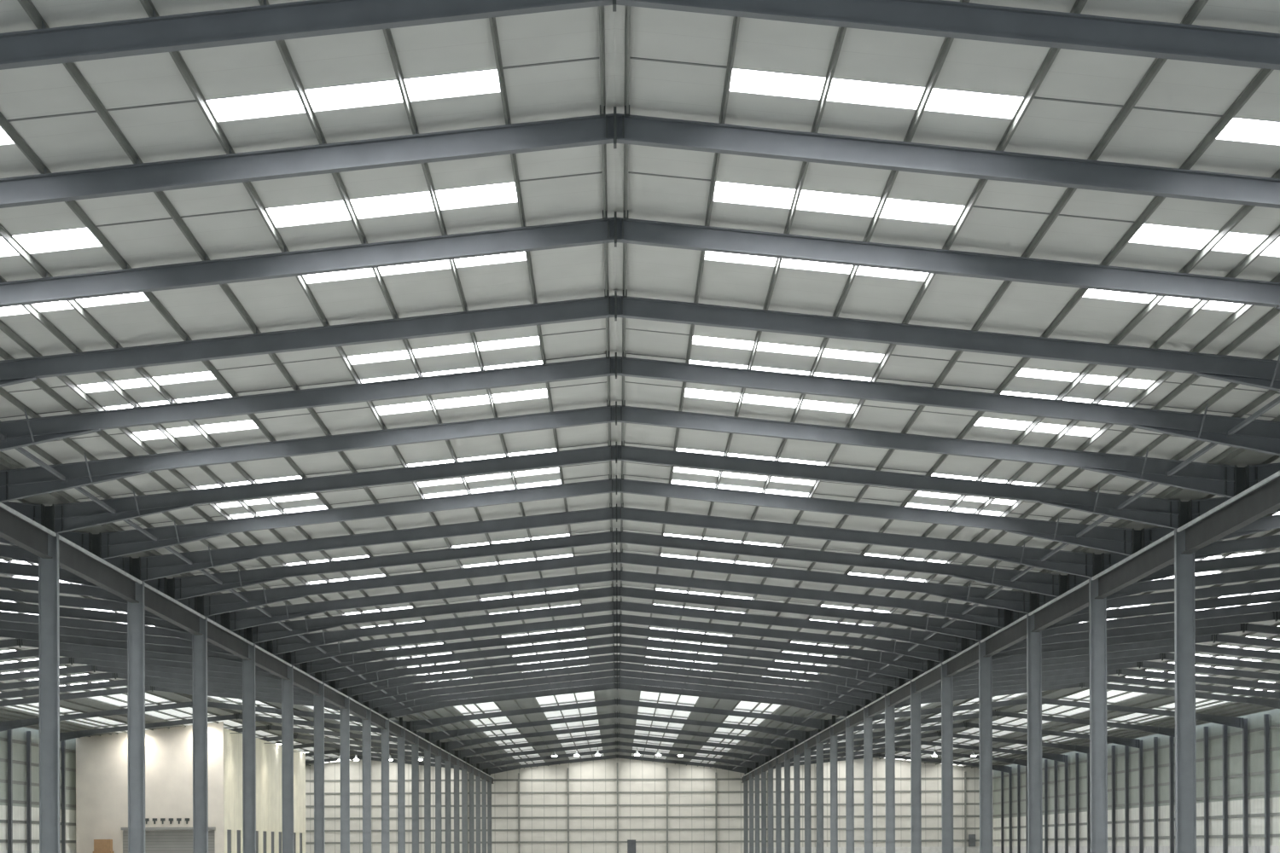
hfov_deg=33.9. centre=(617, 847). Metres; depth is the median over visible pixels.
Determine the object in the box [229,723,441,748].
rafter
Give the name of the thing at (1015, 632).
beam
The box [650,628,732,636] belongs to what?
rooflight
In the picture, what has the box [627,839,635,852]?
door
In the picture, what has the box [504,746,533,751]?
rooflight
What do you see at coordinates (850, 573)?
rooflight
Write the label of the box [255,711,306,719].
rooflight
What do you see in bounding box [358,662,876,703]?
rafter
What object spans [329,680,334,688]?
post
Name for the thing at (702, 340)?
rooflight
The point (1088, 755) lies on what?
wall column
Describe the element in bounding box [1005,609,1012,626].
post
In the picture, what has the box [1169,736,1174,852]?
wall column
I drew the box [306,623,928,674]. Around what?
rafter
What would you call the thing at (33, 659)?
rooflight
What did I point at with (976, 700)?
rooflight
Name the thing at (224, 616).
post
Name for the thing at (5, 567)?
rafter
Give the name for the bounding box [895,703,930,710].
rooflight
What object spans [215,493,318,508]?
rooflight
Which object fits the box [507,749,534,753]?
rooflight
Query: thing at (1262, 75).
purlin
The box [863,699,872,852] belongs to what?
steel column
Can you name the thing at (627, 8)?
purlin
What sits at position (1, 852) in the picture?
baseboard
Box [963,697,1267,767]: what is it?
purlin
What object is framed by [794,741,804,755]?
beam
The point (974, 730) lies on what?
rooflight
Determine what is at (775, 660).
rooflight
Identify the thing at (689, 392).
rooflight
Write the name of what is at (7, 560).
purlin
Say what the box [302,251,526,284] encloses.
rooflight
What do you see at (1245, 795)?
wall column
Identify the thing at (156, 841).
roller shutter
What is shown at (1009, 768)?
wall column
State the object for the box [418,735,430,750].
beam
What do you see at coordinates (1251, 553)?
rooflight
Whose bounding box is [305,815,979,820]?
rail
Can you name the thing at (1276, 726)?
rail
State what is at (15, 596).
rafter
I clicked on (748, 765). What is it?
rafter
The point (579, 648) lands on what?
rooflight
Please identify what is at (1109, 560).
rafter
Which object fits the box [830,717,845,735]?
beam
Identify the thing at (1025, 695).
purlin
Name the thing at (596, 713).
rooflight
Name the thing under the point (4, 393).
purlin
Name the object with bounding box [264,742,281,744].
floodlight
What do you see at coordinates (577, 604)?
rooflight
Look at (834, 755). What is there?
steel column
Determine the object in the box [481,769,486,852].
steel column
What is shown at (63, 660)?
rafter
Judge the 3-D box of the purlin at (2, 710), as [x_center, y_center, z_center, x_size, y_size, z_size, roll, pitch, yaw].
[-50.093,-11.173,157.500,0.080,0.150,291.000,0,0,0]
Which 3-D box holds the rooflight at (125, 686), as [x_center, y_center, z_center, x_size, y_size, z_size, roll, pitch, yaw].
[-40.328,-12.342,164.487,4.822,0.604,2.862,0,0,0]
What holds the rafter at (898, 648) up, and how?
attached to the steel column at (287, 685)
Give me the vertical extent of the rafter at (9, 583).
2.870 m
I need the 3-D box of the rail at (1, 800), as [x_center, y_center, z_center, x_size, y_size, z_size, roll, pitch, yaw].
[-54.271,-4.077,227.800,0.110,0.270,150.000,0,0,0]
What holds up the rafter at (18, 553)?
attached to the beam at (74, 559)
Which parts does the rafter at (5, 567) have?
plate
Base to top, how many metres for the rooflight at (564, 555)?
0.604 m
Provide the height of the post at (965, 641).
0.850 m
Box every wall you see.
[0,727,75,850]
[305,757,993,852]
[993,709,1279,846]
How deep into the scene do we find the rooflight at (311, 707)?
177.88 m
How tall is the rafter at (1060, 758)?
2.870 m
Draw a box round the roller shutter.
[122,830,215,852]
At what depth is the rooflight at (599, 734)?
237.53 m
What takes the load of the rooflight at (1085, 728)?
attached to the ceiling at (1066, 691)
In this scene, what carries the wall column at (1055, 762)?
on the floor
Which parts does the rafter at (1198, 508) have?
plate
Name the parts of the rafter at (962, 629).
plate, apex plate, plate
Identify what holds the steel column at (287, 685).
on the floor
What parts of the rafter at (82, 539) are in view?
plate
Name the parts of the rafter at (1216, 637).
apex plate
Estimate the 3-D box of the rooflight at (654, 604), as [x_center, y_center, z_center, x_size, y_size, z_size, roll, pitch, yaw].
[4.232,-12.513,109.900,4.822,0.604,0.988,0,0,0]
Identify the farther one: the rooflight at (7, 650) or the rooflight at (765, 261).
the rooflight at (7, 650)
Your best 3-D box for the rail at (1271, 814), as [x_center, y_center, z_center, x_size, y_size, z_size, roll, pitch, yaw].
[54.245,-2.693,227.800,0.110,0.270,150.000,0,0,0]
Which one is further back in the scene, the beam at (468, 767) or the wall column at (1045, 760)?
the wall column at (1045, 760)
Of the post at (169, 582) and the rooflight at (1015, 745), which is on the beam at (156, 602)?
the post at (169, 582)
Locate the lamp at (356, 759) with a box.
[353,750,359,761]
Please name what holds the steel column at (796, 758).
on the floor
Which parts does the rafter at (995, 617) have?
plate, plate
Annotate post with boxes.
[90,534,99,557]
[165,578,173,599]
[221,612,228,629]
[265,640,271,653]
[301,662,306,673]
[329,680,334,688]
[353,694,358,702]
[406,721,409,730]
[441,742,444,750]
[466,773,468,852]
[517,773,519,852]
[567,768,569,852]
[616,762,618,852]
[666,768,668,852]
[715,773,717,852]
[767,772,767,852]
[790,741,793,749]
[825,720,828,728]
[876,692,880,699]
[900,678,904,686]
[927,659,933,670]
[962,638,968,651]
[964,771,966,852]
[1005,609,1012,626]
[1060,575,1068,594]
[1134,529,1142,552]
[1236,466,1246,494]
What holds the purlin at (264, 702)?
on the rafter
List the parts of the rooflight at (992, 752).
daylight pane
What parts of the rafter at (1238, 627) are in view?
apex plate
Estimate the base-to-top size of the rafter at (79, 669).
2.870 m
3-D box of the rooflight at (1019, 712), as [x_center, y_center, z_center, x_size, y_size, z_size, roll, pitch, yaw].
[40.232,-12.651,200.883,4.822,0.604,3.654,0,0,0]
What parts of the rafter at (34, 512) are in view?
plate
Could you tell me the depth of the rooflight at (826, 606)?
103.77 m
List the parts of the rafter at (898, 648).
plate, plate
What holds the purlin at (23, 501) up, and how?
attached to the rafter
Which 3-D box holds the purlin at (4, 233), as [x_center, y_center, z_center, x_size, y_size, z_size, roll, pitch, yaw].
[-11.575,-11.579,157.500,0.080,0.150,291.000,0,0,0]
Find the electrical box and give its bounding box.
[968,834,975,846]
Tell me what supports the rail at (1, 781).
attached to the wall column
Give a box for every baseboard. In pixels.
[0,850,75,852]
[748,846,979,852]
[993,846,1279,852]
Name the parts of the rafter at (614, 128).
apex plate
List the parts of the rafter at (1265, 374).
apex plate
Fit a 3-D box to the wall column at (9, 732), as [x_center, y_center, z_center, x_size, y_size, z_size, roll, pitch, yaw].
[-54.047,-4.367,186.450,0.330,12.550,0.440,0,0,0]
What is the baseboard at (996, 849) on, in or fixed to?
attached to the wall at (1255, 740)
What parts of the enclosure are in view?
dock door, dock door, dock door, dock door, dock door, dock door, dock door, dock door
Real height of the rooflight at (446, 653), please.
0.465 m
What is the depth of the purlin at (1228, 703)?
192.90 m
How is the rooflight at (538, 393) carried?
attached to the ceiling at (550, 61)
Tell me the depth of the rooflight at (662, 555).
91.59 m
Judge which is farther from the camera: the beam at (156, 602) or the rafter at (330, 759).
the rafter at (330, 759)
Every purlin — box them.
[0,111,548,766]
[0,223,537,767]
[0,275,531,768]
[0,320,524,768]
[0,347,520,769]
[0,387,508,766]
[0,420,500,767]
[0,451,485,762]
[0,557,442,764]
[0,673,308,761]
[0,681,310,766]
[0,690,153,730]
[0,698,119,727]
[0,706,118,734]
[0,708,111,735]
[0,712,100,736]
[0,716,91,737]
[0,721,80,738]
[2,573,396,749]
[7,646,355,762]
[9,588,390,750]
[9,705,127,733]
[11,658,333,758]
[12,669,332,763]
[14,601,407,761]
[15,638,354,756]
[17,0,558,761]
[17,498,436,741]
[17,612,394,759]
[25,561,435,759]
[26,622,381,758]
[139,0,570,763]
[178,692,359,756]
[207,696,372,757]
[257,0,581,758]
[382,28,593,762]
[488,17,605,760]
[599,5,616,753]
[618,5,630,759]
[630,16,740,756]
[642,26,846,756]
[653,0,970,758]
[663,0,1087,763]
[674,0,1208,764]
[686,68,1273,766]
[697,168,1279,767]
[703,225,1279,767]
[709,273,1279,767]
[715,307,1279,768]
[726,345,1279,765]
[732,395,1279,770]
[733,389,1278,766]
[741,414,1279,767]
[798,454,1279,740]
[800,533,1256,757]
[803,528,1279,757]
[827,580,1259,759]
[837,512,1278,735]
[837,547,1277,747]
[840,579,1279,757]
[843,564,1268,748]
[854,590,1279,756]
[874,611,1268,754]
[879,601,1278,749]
[879,622,1279,759]
[880,610,1279,753]
[895,634,1279,759]
[901,647,1279,762]
[924,669,1268,763]
[925,658,1273,758]
[935,673,1279,765]
[953,689,1273,767]
[959,690,1279,767]
[960,681,1279,762]
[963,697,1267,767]
[971,698,1279,768]
[977,705,1266,769]
[1001,708,1275,766]
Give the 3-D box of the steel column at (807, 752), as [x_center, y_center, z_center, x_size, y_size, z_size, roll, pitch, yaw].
[17.982,-4.659,198.450,0.800,12.580,0.440,0,0,0]
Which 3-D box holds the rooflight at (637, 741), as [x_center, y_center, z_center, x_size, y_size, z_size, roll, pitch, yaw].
[4.232,-12.513,246.479,4.822,0.604,10.730,0,0,0]
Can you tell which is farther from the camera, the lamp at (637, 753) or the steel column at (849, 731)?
the lamp at (637, 753)
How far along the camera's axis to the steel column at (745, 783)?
294.42 m
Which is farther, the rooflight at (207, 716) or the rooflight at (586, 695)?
the rooflight at (207, 716)
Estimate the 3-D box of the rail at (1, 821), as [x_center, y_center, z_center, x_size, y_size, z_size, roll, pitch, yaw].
[-54.264,-2.277,227.800,0.110,0.270,150.000,0,0,0]
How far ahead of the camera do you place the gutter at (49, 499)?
71.64 m
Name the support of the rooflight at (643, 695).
attached to the ceiling at (678, 60)
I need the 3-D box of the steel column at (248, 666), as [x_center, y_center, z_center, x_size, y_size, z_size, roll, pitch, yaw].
[-18.017,-4.521,102.450,0.800,12.580,0.440,0,0,0]
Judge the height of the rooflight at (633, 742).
0.604 m
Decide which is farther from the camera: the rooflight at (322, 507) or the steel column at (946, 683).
the steel column at (946, 683)
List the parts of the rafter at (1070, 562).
plate, apex plate, plate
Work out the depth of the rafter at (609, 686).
162.44 m
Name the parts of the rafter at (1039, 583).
plate, apex plate, plate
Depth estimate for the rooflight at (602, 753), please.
287.64 m
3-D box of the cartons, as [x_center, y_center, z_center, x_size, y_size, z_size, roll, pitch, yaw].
[-50.598,0.569,206.200,1.800,2.650,1.200,0,0,0]
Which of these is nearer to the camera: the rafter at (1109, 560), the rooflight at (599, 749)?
the rafter at (1109, 560)
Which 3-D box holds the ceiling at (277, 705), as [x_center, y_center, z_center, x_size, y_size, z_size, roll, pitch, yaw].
[-27.318,-11.912,157.700,17.455,1.845,291.400,0,0,0]
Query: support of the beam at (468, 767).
attached to the steel column at (464, 822)
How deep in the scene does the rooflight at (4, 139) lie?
35.16 m
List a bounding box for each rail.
[0,737,75,753]
[0,758,75,772]
[0,779,75,790]
[0,799,75,808]
[0,820,75,826]
[0,839,75,843]
[305,777,979,782]
[305,790,979,795]
[305,802,979,808]
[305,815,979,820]
[305,827,979,831]
[305,839,979,844]
[992,724,1279,779]
[993,746,1279,791]
[993,769,1279,804]
[993,791,1279,817]
[993,813,1279,829]
[993,834,1279,841]
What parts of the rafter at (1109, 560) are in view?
plate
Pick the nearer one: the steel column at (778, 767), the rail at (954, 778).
the steel column at (778, 767)
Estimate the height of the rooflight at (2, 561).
0.465 m
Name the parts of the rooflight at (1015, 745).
daylight pane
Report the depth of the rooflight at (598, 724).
219.25 m
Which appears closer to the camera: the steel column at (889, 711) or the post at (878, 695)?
the steel column at (889, 711)
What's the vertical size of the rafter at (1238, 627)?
2.870 m
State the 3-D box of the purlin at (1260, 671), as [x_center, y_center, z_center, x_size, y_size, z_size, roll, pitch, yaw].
[44.264,-12.123,157.500,0.080,0.150,291.000,0,0,0]
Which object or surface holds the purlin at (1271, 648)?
attached to the rafter
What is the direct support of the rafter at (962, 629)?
attached to the steel column at (248, 666)
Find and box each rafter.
[0,0,1279,69]
[0,104,1279,208]
[0,209,1279,309]
[0,289,1279,391]
[0,350,1279,455]
[0,400,1236,502]
[0,531,92,552]
[0,544,132,575]
[0,559,166,593]
[0,575,195,610]
[0,588,221,625]
[0,601,244,638]
[0,611,265,650]
[0,620,284,660]
[0,628,301,669]
[0,639,315,678]
[0,648,329,686]
[0,657,342,692]
[0,665,353,698]
[0,672,364,705]
[0,679,373,710]
[0,686,383,715]
[0,701,406,732]
[1,501,44,525]
[52,440,1181,533]
[59,712,425,741]
[98,474,1134,559]
[139,502,1094,581]
[173,528,1060,600]
[203,548,1030,616]
[228,567,1005,631]
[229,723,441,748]
[251,584,982,644]
[259,733,454,756]
[271,598,962,655]
[290,611,944,665]
[293,743,466,762]
[305,748,477,767]
[305,756,485,773]
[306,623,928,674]
[320,634,913,682]
[334,644,900,690]
[346,653,887,697]
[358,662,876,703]
[368,669,866,709]
[378,676,856,714]
[386,682,847,719]
[409,698,825,731]
[428,711,806,742]
[444,722,790,750]
[457,732,777,758]
[469,740,765,764]
[478,747,756,770]
[488,753,747,774]
[749,753,1008,773]
[758,746,1027,767]
[768,740,1064,762]
[779,731,1089,755]
[793,721,1139,748]
[808,709,1175,738]
[828,698,1243,728]
[851,681,1279,714]
[861,675,1279,709]
[870,669,1279,703]
[880,661,1279,697]
[892,652,1279,690]
[904,644,1279,684]
[918,634,1279,675]
[933,622,1279,667]
[949,610,1279,657]
[968,601,1279,647]
[989,591,1279,635]
[1012,580,1279,622]
[1037,567,1279,607]
[1067,552,1279,590]
[1100,535,1279,570]
[1141,514,1279,548]
[1189,496,1279,521]
[1245,462,1279,488]
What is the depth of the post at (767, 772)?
302.88 m
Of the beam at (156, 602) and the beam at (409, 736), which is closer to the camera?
the beam at (156, 602)
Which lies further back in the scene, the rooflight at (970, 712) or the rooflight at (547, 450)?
the rooflight at (970, 712)
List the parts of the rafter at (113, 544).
plate, apex plate, plate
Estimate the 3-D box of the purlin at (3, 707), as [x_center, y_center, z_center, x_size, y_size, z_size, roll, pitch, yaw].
[-49.444,-11.242,157.500,0.080,0.150,291.000,0,0,0]
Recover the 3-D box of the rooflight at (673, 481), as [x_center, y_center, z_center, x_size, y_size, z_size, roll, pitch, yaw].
[4.232,-12.513,72.950,4.822,0.604,1.088,0,0,0]
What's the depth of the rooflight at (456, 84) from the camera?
34.86 m
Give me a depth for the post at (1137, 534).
72.43 m
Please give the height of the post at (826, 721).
0.850 m
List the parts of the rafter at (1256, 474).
plate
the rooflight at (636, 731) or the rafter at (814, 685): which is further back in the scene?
the rooflight at (636, 731)
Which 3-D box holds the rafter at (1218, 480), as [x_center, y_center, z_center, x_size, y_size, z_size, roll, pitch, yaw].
[-0.044,-11.435,60.039,35.680,2.870,1.103,0,0,0]
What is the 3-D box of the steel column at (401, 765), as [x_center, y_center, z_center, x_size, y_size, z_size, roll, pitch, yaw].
[-18.017,-4.521,174.450,0.800,12.580,0.440,0,0,0]
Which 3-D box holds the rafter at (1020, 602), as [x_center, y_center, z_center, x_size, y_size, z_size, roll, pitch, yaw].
[-0.044,-11.435,90.039,35.680,2.870,1.103,0,0,0]
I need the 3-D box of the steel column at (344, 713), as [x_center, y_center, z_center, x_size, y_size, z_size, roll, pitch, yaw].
[-18.017,-4.521,138.450,0.800,12.580,0.440,0,0,0]
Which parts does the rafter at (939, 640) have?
plate, apex plate, plate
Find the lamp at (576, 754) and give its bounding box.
[573,750,579,756]
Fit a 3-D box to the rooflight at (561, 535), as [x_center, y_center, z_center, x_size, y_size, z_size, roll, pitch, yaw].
[-4.328,-12.480,85.350,4.822,0.604,1.088,0,0,0]
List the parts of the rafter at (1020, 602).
plate, apex plate, plate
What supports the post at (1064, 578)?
on the beam at (1076, 599)
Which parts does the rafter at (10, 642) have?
apex plate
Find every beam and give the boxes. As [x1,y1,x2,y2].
[0,502,56,558]
[58,535,142,603]
[144,582,205,635]
[207,617,253,660]
[255,645,291,680]
[293,666,322,695]
[324,683,348,709]
[349,697,370,720]
[371,709,388,729]
[389,719,404,737]
[404,728,418,744]
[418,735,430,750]
[430,743,440,756]
[441,749,450,761]
[450,754,459,765]
[459,758,466,769]
[466,762,473,773]
[473,767,480,776]
[480,770,485,779]
[486,773,491,782]
[744,773,749,781]
[749,769,754,778]
[755,766,761,775]
[761,762,767,772]
[768,757,775,768]
[776,752,784,764]
[785,747,793,760]
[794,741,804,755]
[804,734,816,749]
[816,727,830,743]
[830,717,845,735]
[846,707,863,727]
[864,695,884,718]
[885,680,910,706]
[911,663,941,693]
[942,642,978,677]
[980,615,1026,657]
[1028,579,1088,632]
[1091,530,1174,599]
[1176,471,1279,554]
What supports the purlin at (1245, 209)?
on the rafter at (43, 46)
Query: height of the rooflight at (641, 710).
0.604 m
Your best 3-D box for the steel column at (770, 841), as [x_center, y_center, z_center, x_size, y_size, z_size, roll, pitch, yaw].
[17.982,-4.659,246.450,0.800,12.580,0.440,0,0,0]
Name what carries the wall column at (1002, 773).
on the floor
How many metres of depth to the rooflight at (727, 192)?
40.79 m
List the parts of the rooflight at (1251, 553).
daylight pane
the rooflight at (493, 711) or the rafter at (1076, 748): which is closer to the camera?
the rooflight at (493, 711)
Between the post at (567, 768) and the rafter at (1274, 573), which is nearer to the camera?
the rafter at (1274, 573)
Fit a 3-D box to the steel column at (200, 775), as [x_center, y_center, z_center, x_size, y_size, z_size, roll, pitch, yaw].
[-18.017,-4.521,90.450,0.800,12.580,0.440,0,0,0]
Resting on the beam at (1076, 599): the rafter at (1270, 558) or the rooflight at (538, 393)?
the rafter at (1270, 558)
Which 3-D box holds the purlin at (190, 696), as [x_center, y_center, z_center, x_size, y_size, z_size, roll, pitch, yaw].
[-35.849,-12.647,157.500,0.080,0.150,291.000,0,0,0]
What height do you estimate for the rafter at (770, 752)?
2.870 m
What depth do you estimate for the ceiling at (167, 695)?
177.45 m
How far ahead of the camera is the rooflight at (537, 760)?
287.71 m
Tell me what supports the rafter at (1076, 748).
attached to the steel column at (778, 767)
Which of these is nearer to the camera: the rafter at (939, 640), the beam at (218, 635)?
the beam at (218, 635)
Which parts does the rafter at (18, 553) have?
plate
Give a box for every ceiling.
[0,0,617,768]
[0,500,432,763]
[0,637,361,765]
[614,0,1279,767]
[799,458,1279,761]
[875,620,1279,767]
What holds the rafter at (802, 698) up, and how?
attached to the beam at (377, 719)
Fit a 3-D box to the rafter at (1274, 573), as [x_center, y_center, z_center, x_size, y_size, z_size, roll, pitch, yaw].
[35.956,-11.573,90.039,35.680,2.870,1.103,0,0,0]
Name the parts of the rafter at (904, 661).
plate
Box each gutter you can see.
[0,458,482,763]
[751,448,1274,762]
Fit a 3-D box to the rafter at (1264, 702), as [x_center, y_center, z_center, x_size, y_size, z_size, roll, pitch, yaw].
[35.956,-11.573,162.039,35.680,2.870,1.103,0,0,0]
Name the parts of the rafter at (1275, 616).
apex plate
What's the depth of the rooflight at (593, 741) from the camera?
250.42 m
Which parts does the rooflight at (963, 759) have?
daylight pane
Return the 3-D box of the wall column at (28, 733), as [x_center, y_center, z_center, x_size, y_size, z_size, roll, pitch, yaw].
[-54.047,-4.367,192.450,0.330,12.550,0.440,0,0,0]
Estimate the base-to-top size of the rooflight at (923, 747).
0.604 m
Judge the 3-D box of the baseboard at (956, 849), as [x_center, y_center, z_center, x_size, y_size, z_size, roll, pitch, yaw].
[36.278,0.771,303.175,35.750,1.580,0.150,0,0,0]
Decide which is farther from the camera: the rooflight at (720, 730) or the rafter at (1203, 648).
the rooflight at (720, 730)
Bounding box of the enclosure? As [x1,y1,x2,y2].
[75,721,305,852]
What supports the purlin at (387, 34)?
attached to the rafter at (43, 46)
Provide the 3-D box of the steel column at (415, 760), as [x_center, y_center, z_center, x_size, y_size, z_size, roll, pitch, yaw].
[-18.017,-4.521,186.450,0.800,12.580,0.440,0,0,0]
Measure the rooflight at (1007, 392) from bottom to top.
0.465 m
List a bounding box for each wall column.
[7,729,12,852]
[26,731,31,852]
[61,740,65,852]
[1000,771,1004,852]
[1008,767,1012,852]
[1017,765,1020,852]
[1025,766,1027,852]
[1044,759,1047,852]
[1053,760,1058,852]
[1064,755,1068,852]
[1075,753,1079,852]
[1087,754,1090,852]
[1111,745,1115,852]
[1124,745,1128,852]
[1138,739,1143,852]
[1153,737,1157,852]
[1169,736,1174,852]
[1203,727,1209,852]
[1222,725,1227,852]
[1242,718,1248,852]
[1263,714,1269,852]
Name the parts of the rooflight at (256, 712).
daylight pane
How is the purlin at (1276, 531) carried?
attached to the rafter
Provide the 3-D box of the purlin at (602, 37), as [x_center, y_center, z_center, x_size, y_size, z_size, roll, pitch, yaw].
[-0.249,-12.784,157.500,0.080,0.150,291.000,0,0,0]
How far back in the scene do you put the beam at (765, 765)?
254.18 m
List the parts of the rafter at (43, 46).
apex plate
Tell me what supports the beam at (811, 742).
attached to the steel column at (819, 746)
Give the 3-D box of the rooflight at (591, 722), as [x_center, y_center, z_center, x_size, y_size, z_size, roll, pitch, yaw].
[-4.328,-12.480,210.083,4.822,0.604,11.522,0,0,0]
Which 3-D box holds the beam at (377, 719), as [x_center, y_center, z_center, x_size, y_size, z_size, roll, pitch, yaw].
[-18.037,-9.531,156.450,0.540,0.800,11.740,0,0,0]
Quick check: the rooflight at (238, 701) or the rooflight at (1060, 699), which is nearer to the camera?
the rooflight at (238, 701)
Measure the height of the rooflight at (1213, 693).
0.465 m
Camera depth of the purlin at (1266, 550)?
90.79 m
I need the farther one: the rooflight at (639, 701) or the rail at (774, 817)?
the rail at (774, 817)
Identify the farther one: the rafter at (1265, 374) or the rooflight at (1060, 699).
the rooflight at (1060, 699)
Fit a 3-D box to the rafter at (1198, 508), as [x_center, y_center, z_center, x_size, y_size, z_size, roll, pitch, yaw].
[35.956,-11.573,66.039,35.680,2.870,1.103,0,0,0]
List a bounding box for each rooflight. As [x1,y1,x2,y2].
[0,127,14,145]
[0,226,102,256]
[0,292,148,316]
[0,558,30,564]
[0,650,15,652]
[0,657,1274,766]
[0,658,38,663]
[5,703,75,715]
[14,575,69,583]
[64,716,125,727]
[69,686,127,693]
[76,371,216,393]
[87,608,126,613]
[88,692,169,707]
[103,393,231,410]
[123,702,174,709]
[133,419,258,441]
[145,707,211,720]
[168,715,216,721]
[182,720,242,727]
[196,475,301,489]
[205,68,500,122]
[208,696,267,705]
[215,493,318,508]
[221,701,281,709]
[229,505,327,518]
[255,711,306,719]
[255,730,273,737]
[258,715,310,721]
[265,181,517,227]
[286,555,368,565]
[293,726,335,731]
[294,747,314,751]
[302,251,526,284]
[304,705,339,712]
[305,754,337,759]
[308,574,385,584]
[344,606,413,615]
[347,336,539,365]
[360,360,542,383]
[360,621,423,628]
[375,388,547,415]
[385,642,443,650]
[397,652,451,659]
[407,448,556,467]
[407,662,458,668]
[416,467,559,487]
[424,480,561,498]
[452,533,569,548]
[453,702,500,713]
[462,553,572,568]
[462,710,500,715]
[469,716,510,726]
[476,722,511,727]
[481,588,577,600]
[483,728,519,736]
[488,604,580,614]
[488,733,520,737]
[494,738,526,744]
[498,742,528,745]
[501,628,583,637]
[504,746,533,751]
[507,638,585,647]
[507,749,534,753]
[512,648,586,657]
[512,754,539,758]
[519,760,543,763]
[535,691,594,705]
[540,700,594,707]
[543,707,597,718]
[547,713,597,720]
[550,719,599,728]
[552,724,599,730]
[556,730,599,738]
[558,733,600,739]
[560,738,601,745]
[562,742,601,747]
[564,746,602,752]
[566,749,602,754]
[568,753,603,758]
[631,753,666,758]
[632,746,669,752]
[632,749,669,753]
[633,738,674,745]
[633,742,672,746]
[634,730,678,738]
[634,733,676,738]
[635,719,684,728]
[635,724,681,730]
[637,706,691,717]
[637,713,686,719]
[639,700,694,706]
[640,691,698,704]
[646,647,721,656]
[648,638,726,646]
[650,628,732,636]
[653,604,744,613]
[656,588,752,599]
[660,553,770,566]
[663,533,780,546]
[671,479,808,497]
[673,466,815,485]
[676,448,826,465]
[684,388,857,413]
[689,360,871,381]
[691,759,715,762]
[692,335,884,362]
[696,753,722,757]
[700,749,727,752]
[701,745,731,750]
[704,250,928,281]
[706,741,736,744]
[708,737,739,743]
[713,180,965,225]
[714,732,745,736]
[715,727,750,734]
[722,721,757,726]
[724,715,764,724]
[729,67,1023,119]
[733,709,771,714]
[734,701,781,712]
[774,660,826,666]
[782,651,836,657]
[791,641,848,648]
[809,619,872,626]
[820,605,890,613]
[848,572,925,581]
[864,552,946,563]
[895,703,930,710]
[896,751,932,756]
[901,724,941,729]
[905,502,1003,516]
[914,491,1016,505]
[920,744,957,750]
[922,712,975,719]
[930,473,1036,486]
[932,709,978,716]
[936,738,979,744]
[954,698,1011,705]
[955,757,979,762]
[957,733,996,738]
[960,727,1013,736]
[965,692,1026,703]
[973,417,1099,436]
[978,751,1012,756]
[992,716,1050,727]
[992,724,1027,728]
[1000,390,1129,406]
[1005,744,1027,750]
[1015,367,1155,389]
[1018,712,1066,717]
[1024,704,1089,715]
[1041,735,1076,742]
[1059,698,1111,704]
[1064,689,1146,703]
[1064,725,1119,733]
[1082,289,1243,312]
[1106,605,1144,610]
[1106,721,1137,724]
[1107,682,1164,689]
[1110,713,1169,723]
[1128,222,1279,257]
[1151,570,1218,581]
[1159,698,1230,709]
[1195,602,1268,610]
[1195,654,1261,661]
[1202,551,1261,560]
[1208,590,1276,599]
[1212,692,1251,698]
[1216,116,1279,145]
[1217,645,1279,652]
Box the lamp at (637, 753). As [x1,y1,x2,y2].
[634,747,639,756]
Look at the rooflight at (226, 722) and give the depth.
211.19 m
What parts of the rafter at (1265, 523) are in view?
plate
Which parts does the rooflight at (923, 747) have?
daylight pane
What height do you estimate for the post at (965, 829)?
12.419 m
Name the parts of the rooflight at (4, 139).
daylight pane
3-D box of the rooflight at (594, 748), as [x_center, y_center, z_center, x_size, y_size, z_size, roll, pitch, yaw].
[-4.328,-12.480,264.677,4.822,0.604,10.334,0,0,0]
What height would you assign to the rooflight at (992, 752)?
0.465 m
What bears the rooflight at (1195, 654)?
attached to the ceiling at (1066, 691)
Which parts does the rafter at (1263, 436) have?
apex plate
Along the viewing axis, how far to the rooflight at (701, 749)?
255.58 m
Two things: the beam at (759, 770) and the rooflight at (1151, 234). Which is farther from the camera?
the beam at (759, 770)
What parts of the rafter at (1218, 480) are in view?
plate, apex plate, plate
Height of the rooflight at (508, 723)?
0.465 m
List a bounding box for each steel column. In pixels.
[38,506,60,852]
[127,558,145,852]
[192,596,208,852]
[242,627,255,852]
[281,651,293,852]
[313,671,324,852]
[339,687,349,852]
[361,701,371,852]
[380,712,389,852]
[397,717,405,852]
[411,730,418,852]
[424,733,430,852]
[435,740,441,852]
[444,750,451,852]
[453,750,459,852]
[461,756,467,852]
[469,764,474,852]
[475,763,480,852]
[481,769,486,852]
[487,774,491,852]
[743,773,748,852]
[749,768,753,852]
[754,762,759,852]
[761,762,766,852]
[768,756,773,852]
[775,749,781,852]
[784,749,790,852]
[793,738,800,852]
[804,731,811,852]
[816,729,823,852]
[830,715,837,852]
[845,710,854,852]
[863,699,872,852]
[884,686,895,852]
[910,669,921,852]
[941,649,953,852]
[978,624,992,852]
[1026,593,1042,852]
[1088,554,1107,852]
[1174,500,1196,852]
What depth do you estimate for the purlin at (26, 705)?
187.15 m
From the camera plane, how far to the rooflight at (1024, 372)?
52.75 m
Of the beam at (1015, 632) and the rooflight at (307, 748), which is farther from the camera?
the rooflight at (307, 748)
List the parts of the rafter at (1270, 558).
plate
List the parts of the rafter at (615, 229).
apex plate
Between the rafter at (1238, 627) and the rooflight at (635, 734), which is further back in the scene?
the rooflight at (635, 734)
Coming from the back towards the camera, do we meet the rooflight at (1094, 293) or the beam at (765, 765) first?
the beam at (765, 765)
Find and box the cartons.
[93,839,114,852]
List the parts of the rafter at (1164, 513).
plate, apex plate, plate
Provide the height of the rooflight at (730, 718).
0.465 m

